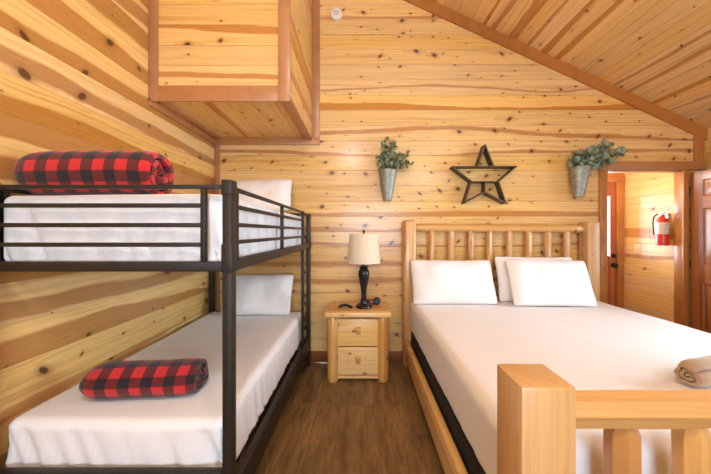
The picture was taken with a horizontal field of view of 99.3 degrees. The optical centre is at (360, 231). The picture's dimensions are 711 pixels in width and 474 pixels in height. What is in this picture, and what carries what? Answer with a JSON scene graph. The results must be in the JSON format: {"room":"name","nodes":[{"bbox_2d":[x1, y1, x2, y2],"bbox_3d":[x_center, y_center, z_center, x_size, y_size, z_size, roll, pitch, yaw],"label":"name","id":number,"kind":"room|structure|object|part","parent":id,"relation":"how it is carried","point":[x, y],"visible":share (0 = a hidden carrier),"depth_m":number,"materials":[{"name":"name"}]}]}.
{"room":"cabin bedroom","nodes":[
{"label":"cabin bedroom","id":0,"kind":"room"},
{"bbox_2d":[0,0,213,466],"bbox_3d":[-1.645,-0.411,0.350,0.100,3.622,6.100,0,0,0],"label":"wall","id":1,"kind":"structure","parent":0,"point":[74,73],"depth_m":1.69,"materials":[{"name":"brown wood"}]},
{"bbox_2d":[148,99,221,143],"bbox_3d":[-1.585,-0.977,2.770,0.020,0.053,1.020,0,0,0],"label":"trim","id":2,"kind":"structure","parent":1,"relation":"attached to","point":[155,105],"depth_m":2.62,"materials":[{"name":"brown wood"}]},
{"bbox_2d":[158,0,311,137],"bbox_3d":[-1.065,-1.869,2.790,1.060,1.689,1.020,0,0,0],"label":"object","id":3,"kind":"structure","parent":0,"point":[201,42],"depth_m":2.28,"materials":[{"name":"brown wood"}]},
{"bbox_2d":[148,0,157,101],"bbox_3d":[-1.561,-1.591,2.270,0.068,1.222,0.020,0,0,0],"label":"trim","id":4,"kind":"structure","parent":3,"relation":"attached to","point":[152,4],"depth_m":2.26,"materials":[{"name":"brown wood"}]},
{"bbox_2d":[157,85,277,101],"bbox_3d":[-1.075,-1.040,2.271,0.904,0.120,0.018,0,0,0],"label":"trim","id":5,"kind":"structure","parent":3,"relation":"attached to","point":[165,93],"depth_m":2.26,"materials":[{"name":"brown wood"}]},
{"bbox_2d":[278,0,290,101],"bbox_3d":[-0.577,-1.827,2.270,0.092,1.694,0.020,0,0,0],"label":"trim","id":6,"kind":"structure","parent":3,"relation":"attached to","point":[284,6],"depth_m":2.26,"materials":[{"name":"brown wood"}]},
{"bbox_2d":[281,98,311,139],"bbox_3d":[-0.576,-1.014,2.780,0.089,0.022,1.000,0,0,0],"label":"trim","id":7,"kind":"structure","parent":3,"relation":"attached to","point":[290,107],"depth_m":2.69,"materials":[{"name":"brown wood"}]},
{"bbox_2d":[236,361,444,473],"bbox_3d":[1.083,1.450,0.725,5.555,0.100,6.850,0,0,0],"label":"floor","id":8,"kind":"structure","parent":0,"point":[345,426],"depth_m":2.14,"materials":[{"name":"brown wood"}]},
{"bbox_2d":[0,179,310,473],"bbox_3d":[-1.060,0.592,2.220,1.060,1.616,1.968,0,0,0],"label":"bunk bed","id":9,"kind":"object","parent":8,"relation":"on","point":[230,262],"visible":0.65,"depth_m":1.25,"materials":[{"name":"brown metal"}]},
{"bbox_2d":[4,194,300,260],"bbox_3d":[-1.074,-0.009,2.219,0.968,0.317,1.842,0,0,0],"label":"mattress","id":10,"kind":"object","parent":9,"relation":"on","point":[11,215],"visible":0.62,"depth_m":1.30,"materials":[{"name":"white fabric"}]},
{"bbox_2d":[13,150,173,195],"bbox_3d":[-1.239,-0.275,1.435,0.628,0.210,0.247,0,0,0],"label":"rolled blanket","id":11,"kind":"object","parent":10,"relation":"on","point":[87,167],"visible":0.94,"depth_m":1.33,"materials":[{"name":"red fabric"}]},
{"bbox_2d":[237,179,291,210],"bbox_3d":[-1.020,-0.357,2.997,0.674,0.371,0.271,0,0,0],"label":"pillow","id":12,"kind":"object","parent":10,"relation":"on","point":[278,190],"visible":0.56,"depth_m":2.94,"materials":[{"name":"white fabric"}]},
{"bbox_2d":[6,312,300,466],"bbox_3d":[-1.074,0.967,2.219,0.968,0.305,1.842,0,0,0],"label":"mattress","id":13,"kind":"object","parent":9,"relation":"on","point":[71,428],"visible":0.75,"depth_m":1.38,"materials":[{"name":"white fabric"}]},
{"bbox_2d":[79,358,208,399],"bbox_3d":[-1.080,0.737,1.536,0.536,0.158,0.210,0,0,-6],"label":"rolled blanket","id":14,"kind":"object","parent":13,"relation":"on","point":[125,379],"visible":1,"depth_m":1.46,"materials":[{"name":"red fabric"}]},
{"bbox_2d":[221,274,292,314],"bbox_3d":[-1.030,0.624,3.020,0.671,0.377,0.257,0,0,0],"label":"pillow","id":15,"kind":"object","parent":13,"relation":"on","point":[255,294],"visible":0.73,"depth_m":2.96,"materials":[{"name":"white fabric"}]},
{"bbox_3d":[-1.060,0.142,2.220,1.044,0.050,1.948,0,0,0],"label":"frame","id":16,"kind":"part","parent":9,"relation":"part of","materials":[{"name":"brown metal"}]},
{"bbox_3d":[-1.060,1.107,2.220,1.044,0.255,1.948,0,0,0],"label":"frame","id":17,"kind":"part","parent":9,"relation":"part of","materials":[{"name":"brown metal"}]},
{"bbox_3d":[-1.568,0.608,3.172,0.036,1.585,0.055,0,0,0],"label":"post","id":18,"kind":"part","parent":9,"relation":"part of","materials":[{"name":"brown metal"}]},
{"bbox_3d":[-0.552,0.594,1.268,0.037,1.612,0.055,0,0,0],"label":"post","id":19,"kind":"part","parent":9,"relation":"part of","materials":[{"name":"brown metal"}]},
{"bbox_3d":[-0.552,0.608,3.172,0.037,1.585,0.055,0,0,0],"label":"post","id":20,"kind":"part","parent":9,"relation":"part of","materials":[{"name":"brown metal"}]},
{"bbox_2d":[325,303,390,382],"bbox_3d":[-0.028,1.071,2.970,0.605,0.657,0.400,0,0,0],"label":"nightstand","id":21,"kind":"object","parent":8,"relation":"on","point":[357,339],"visible":0.98,"depth_m":2.83,"materials":[{"name":"brown wood"}]},
{"bbox_3d":[-0.265,1.093,2.845,0.108,0.614,0.108,0,0,0],"label":"leg","id":22,"kind":"part","parent":21,"relation":"part of","materials":[{"name":"brown wood"}]},
{"bbox_2d":[338,304,352,308],"bbox_3d":[-0.143,0.717,2.924,0.145,0.038,0.066,0,0,17],"label":"gadget","id":23,"kind":"object","parent":21,"relation":"on","point":[340,305],"visible":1,"depth_m":2.92,"materials":[{"name":"black plastic"}]},
{"bbox_3d":[-0.028,0.940,2.967,0.377,0.256,0.285,0,0,0],"label":"drawer","id":24,"kind":"part","parent":21,"relation":"part of","materials":[{"name":"brown wood"}]},
{"bbox_3d":[-0.028,0.921,2.808,0.048,0.068,0.034,0,0,0],"label":"knob","id":25,"kind":"part","parent":21,"relation":"part of","materials":[{"name":"brown wood"}]},
{"bbox_3d":[-0.028,1.208,2.967,0.377,0.260,0.285,0,0,0],"label":"drawer","id":26,"kind":"part","parent":21,"relation":"part of","materials":[{"name":"beige wood"}]},
{"bbox_3d":[-0.028,1.189,2.808,0.048,0.068,0.034,0,0,0],"label":"knob","id":27,"kind":"part","parent":21,"relation":"part of","materials":[{"name":"brown wood"}]},
{"bbox_3d":[-0.028,1.364,2.850,0.425,0.028,0.030,0,0,0],"label":"rail","id":28,"kind":"part","parent":21,"relation":"part of","materials":[{"name":"beige wood"}]},
{"bbox_2d":[347,230,380,308],"bbox_3d":[0.028,0.360,2.985,0.332,0.766,0.332,0,0,0],"label":"table lamp","id":29,"kind":"object","parent":21,"relation":"on","point":[363,249],"visible":1,"depth_m":2.88,"materials":[{"name":"black"}]},
{"bbox_3d":[0.028,0.162,2.985,0.332,0.282,0.332,0,0,0],"label":"lamp shade","id":30,"kind":"part","parent":29,"relation":"part of","materials":[{"name":"fabric"}]},
{"bbox_2d":[367,297,380,304],"bbox_3d":[0.131,0.706,3.091,0.141,0.072,0.048,0,0,0],"label":"gadget","id":31,"kind":"object","parent":21,"relation":"on","point":[376,300],"visible":0.84,"depth_m":3.08,"materials":[{"name":"black plastic"}]},
{"bbox_3d":[0.210,1.093,2.845,0.108,0.614,0.107,0,0,0],"label":"leg","id":32,"kind":"part","parent":21,"relation":"part of","materials":[{"name":"brown wood"}]},
{"bbox_2d":[402,220,710,473],"bbox_3d":[1.468,0.637,2.046,2.053,1.525,2.433,0,0,0],"label":"bed","id":33,"kind":"object","parent":8,"relation":"on","point":[539,413],"visible":0.49,"depth_m":0.88,"materials":[{"name":"brown wood"}]},
{"bbox_3d":[0.508,0.637,3.191,0.134,1.525,0.142,0,0,0],"label":"post","id":34,"kind":"part","parent":33,"relation":"part of","materials":[{"name":"brown wood"}]},
{"bbox_3d":[0.476,1.215,2.053,0.052,0.200,2.145,0,0,0],"label":"rail","id":35,"kind":"part","parent":33,"relation":"part of","materials":[{"name":"brown wood"}]},
{"bbox_2d":[411,332,485,473],"bbox_3d":[1.467,1.121,2.050,1.910,0.213,2.100,0,0,0],"label":"box spring","id":36,"kind":"object","parent":33,"relation":"on","point":[468,456],"visible":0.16,"depth_m":1.74,"materials":[{"name":"black fabric"}]},
{"bbox_2d":[410,301,710,473],"bbox_3d":[1.475,0.854,2.054,1.954,0.322,2.117,0,0,0],"label":"mattress","id":37,"kind":"object","parent":36,"relation":"on","point":[604,346],"visible":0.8,"depth_m":1.79,"materials":[{"name":"white fabric"}]},
{"bbox_2d":[411,260,496,303],"bbox_3d":[0.905,0.487,2.972,0.809,0.409,0.256,0,0,0],"label":"pillow","id":38,"kind":"object","parent":37,"relation":"on","point":[433,281],"visible":1,"depth_m":2.90,"materials":[{"name":"white fabric"}]},
{"bbox_2d":[495,257,571,301],"bbox_3d":[1.765,0.472,3.031,0.793,0.440,0.167,0,0,0],"label":"pillow","id":39,"kind":"object","parent":37,"relation":"on","point":[505,293],"visible":0.27,"depth_m":3.03,"materials":[{"name":"white fabric"}]},
{"bbox_2d":[506,259,596,306],"bbox_3d":[1.810,0.481,2.885,0.785,0.422,0.242,0,0,0],"label":"pillow","id":40,"kind":"object","parent":37,"relation":"on","point":[532,282],"visible":1,"depth_m":2.82,"materials":[{"name":"white fabric"}]},
{"bbox_2d":[674,355,710,386],"bbox_3d":[1.732,0.636,1.433,0.587,0.112,0.144,0,0,-13],"label":"rolled blanket","id":41,"kind":"object","parent":37,"relation":"on","point":[696,372],"visible":1,"depth_m":1.35,"materials":[{"name":"beige fabric"}]},
{"bbox_3d":[1.465,-0.040,3.195,1.790,0.099,0.088,0,0,0],"label":"headboard rail","id":42,"kind":"part","parent":33,"relation":"part of","materials":[{"name":"brown wood"}]},
{"bbox_3d":[0.517,0.913,0.907,0.152,0.973,0.156,0,0,0],"label":"post","id":43,"kind":"part","parent":33,"relation":"part of","materials":[{"name":"brown wood"}]},
{"bbox_3d":[2.410,0.647,3.191,0.130,1.505,0.142,0,0,0],"label":"post","id":44,"kind":"part","parent":33,"relation":"part of","materials":[{"name":"brown wood"}]},
{"bbox_3d":[1.468,0.527,0.906,1.775,0.111,0.112,0,0,0],"label":"footboard rail","id":45,"kind":"part","parent":33,"relation":"part of","materials":[{"name":"brown wood"}]},
{"bbox_2d":[220,0,701,350],"bbox_3d":[1.083,-0.758,3.350,5.355,4.316,0.100,0,0,0],"label":"wall","id":46,"kind":"structure","parent":0,"point":[405,73],"depth_m":3.30,"materials":[{"name":"brown wood"}]},
{"bbox_2d":[214,145,219,311],"bbox_3d":[-1.567,0.175,3.290,0.055,2.250,0.020,0,0,0],"label":"trim","id":47,"kind":"structure","parent":46,"relation":"attached to","point":[216,147],"depth_m":3.28,"materials":[{"name":"brown wood"}]},
{"bbox_2d":[214,138,319,144],"bbox_3d":[-1.022,-0.988,3.290,1.147,0.075,0.020,0,0,0],"label":"trim","id":48,"kind":"structure","parent":46,"relation":"attached to","point":[225,141],"depth_m":3.28,"materials":[{"name":"brown wood"}]},
{"bbox_2d":[312,0,319,137],"bbox_3d":[-0.491,-1.847,3.290,0.087,1.645,0.020,0,0,0],"label":"trim","id":49,"kind":"structure","parent":46,"relation":"attached to","point":[315,3],"depth_m":3.28,"materials":[{"name":"brown wood"}]},
{"bbox_2d":[330,8,341,20],"bbox_3d":[-0.270,-2.370,3.280,0.132,0.132,0.037,0,0,0],"label":"smoke detector","id":50,"kind":"object","parent":46,"relation":"attached to","point":[336,13],"visible":1,"depth_m":3.27,"materials":[{"name":"beige plastic"}]},
{"bbox_2d":[290,351,401,360],"bbox_3d":[0.499,1.350,3.291,4.189,0.100,0.018,0,0,0],"label":"baseboard","id":51,"kind":"structure","parent":46,"relation":"attached to","point":[315,355],"depth_m":3.28,"materials":[{"name":"brown wood"}]},
{"bbox_2d":[375,136,413,200],"bbox_3d":[0.358,-0.680,3.205,0.418,0.689,0.182,0,0,0],"label":"wall planter","id":52,"kind":"object","parent":46,"relation":"attached to","point":[388,163],"visible":1,"depth_m":3.17,"materials":[{"name":"metal"}]},
{"bbox_2d":[450,144,517,203],"bbox_3d":[1.311,-0.615,3.247,0.693,0.629,0.104,0,0,0],"label":"star","id":53,"kind":"object","parent":46,"relation":"attached to","point":[483,150],"visible":1,"depth_m":3.22,"materials":[{"name":"brown wood"}]},
{"bbox_2d":[403,0,707,139],"bbox_3d":[1.830,-1.958,3.288,3.860,1.916,0.024,0,0,0],"label":"trim","id":54,"kind":"structure","parent":46,"relation":"attached to","point":[430,6],"depth_m":3.28,"materials":[{"name":"brown wood"}]},
{"bbox_2d":[568,139,628,196],"bbox_3d":[2.505,-0.681,3.193,0.619,0.612,0.197,0,0,0],"label":"wall planter","id":55,"kind":"object","parent":46,"relation":"attached to","point":[580,164],"visible":1,"depth_m":3.16,"materials":[{"name":"metal"}]},
{"bbox_2d":[599,170,607,303],"bbox_3d":[2.637,0.362,3.289,0.086,2.075,0.022,0,0,0],"label":"trim","id":56,"kind":"structure","parent":46,"relation":"attached to","point":[603,174],"depth_m":3.28,"materials":[{"name":"brown wood"}]},
{"bbox_2d":[608,170,681,172],"bbox_3d":[3.098,-0.675,3.350,0.895,0.020,0.099,0,0,0],"label":"trim","id":57,"kind":"structure","parent":46,"relation":"attached to","point":[609,171],"depth_m":3.32,"materials":[{"name":"brown wood"}]},
{"bbox_2d":[598,161,706,169],"bbox_3d":[3.165,-0.722,3.285,1.160,0.093,0.030,0,0,0],"label":"trim","id":58,"kind":"structure","parent":46,"relation":"attached to","point":[618,165],"depth_m":3.27,"materials":[{"name":"brown wood"}]},
{"bbox_2d":[682,170,688,326],"bbox_3d":[3.535,0.362,3.289,0.061,2.075,0.022,0,0,0],"label":"trim","id":59,"kind":"structure","parent":46,"relation":"attached to","point":[685,173],"depth_m":3.28,"materials":[{"name":"brown wood"}]},
{"bbox_2d":[693,135,704,160],"bbox_3d":[3.683,-0.935,3.290,0.105,0.330,0.020,0,0,0],"label":"trim","id":60,"kind":"structure","parent":46,"relation":"attached to","point":[698,142],"depth_m":3.28,"materials":[{"name":"brown wood"}]},
{"bbox_2d":[689,169,710,333],"bbox_3d":[3.560,0.371,2.856,0.098,2.033,0.852,0,0,0],"label":"door","id":61,"kind":"structure","parent":46,"relation":"in","point":[700,188],"depth_m":3.17,"materials":[{"name":"brown wood"}]},
{"bbox_2d":[432,0,710,127],"bbox_3d":[1.880,-2.047,0.350,3.960,1.937,6.100,0,0,0],"label":"ceiling","id":62,"kind":"structure","parent":0,"point":[658,52],"depth_m":2.86,"materials":[{"name":"brown wood"}]},
{"bbox_2d":[608,173,624,308],"bbox_3d":[2.978,0.190,4.100,1.115,2.420,0.100,0,0,0],"label":"wall","id":63,"kind":"structure","parent":0,"point":[609,174],"depth_m":4.05,"materials":[{"name":"brown wood"}]},
{"bbox_2d":[608,183,618,306],"bbox_3d":[2.978,0.365,4.051,0.915,2.050,0.107,0,0,0],"label":"door","id":64,"kind":"structure","parent":63,"relation":"in","point":[612,187],"depth_m":4.06,"materials":[{"name":"brown wood"}]},
{"bbox_3d":[2.989,-0.080,4.062,0.737,0.840,0.016,0,0,0],"label":"glass frame","id":65,"kind":"part","parent":64,"relation":"part of","materials":[{"name":"white glass"}]},
{"bbox_3d":[3.390,0.445,4.029,0.064,0.064,0.062,0,0,0],"label":"knob","id":66,"kind":"part","parent":64,"relation":"part of","materials":[{"name":"brown metal"}]},
{"bbox_2d":[608,176,624,182],"bbox_3d":[2.978,-0.705,4.037,1.075,0.090,0.026,0,0,0],"label":"trim","id":67,"kind":"structure","parent":63,"relation":"attached to","point":[611,179],"depth_m":4.02,"materials":[{"name":"brown wood"}]},
{"bbox_2d":[617,183,623,308],"bbox_3d":[3.467,0.370,4.039,0.085,2.060,0.022,0,0,0],"label":"trim","id":68,"kind":"structure","parent":63,"relation":"attached to","point":[620,186],"depth_m":4.03,"materials":[{"name":"brown wood"}]},
{"bbox_2d":[625,173,673,322],"bbox_3d":[3.585,0.190,3.775,0.100,2.420,0.750,0,0,0],"label":"wall","id":69,"kind":"structure","parent":0,"point":[649,274],"depth_m":3.73,"materials":[{"name":"brown wood"}]},
{"bbox_2d":[634,244,639,253],"bbox_3d":[3.528,0.215,3.860,0.014,0.120,0.080,0,0,0],"label":"light switch","id":70,"kind":"object","parent":69,"relation":"attached to","point":[636,246],"visible":1,"depth_m":3.85,"materials":[{"name":"white plastic"}]},
{"bbox_2d":[652,207,669,245],"bbox_3d":[3.471,-0.060,3.455,0.127,0.431,0.198,0,0,0],"label":"fire extinguisher","id":71,"kind":"object","parent":69,"relation":"attached to","point":[662,224],"visible":1,"depth_m":3.44,"materials":[{"name":"red metal"}]},
{"bbox_2d":[674,172,681,324],"bbox_3d":[3.534,0.367,3.350,0.022,2.065,0.099,0,0,0],"label":"trim","id":72,"kind":"structure","parent":69,"relation":"attached to","point":[677,176],"depth_m":3.35,"materials":[{"name":"brown wood"}]},
{"bbox_2d":[705,127,710,168],"bbox_3d":[3.810,0.138,0.350,0.100,2.524,6.100,0,0,0],"label":"wall","id":73,"kind":"structure","parent":0,"point":[707,142],"depth_m":3.27,"materials":[{"name":"brown wood"}]}
]}

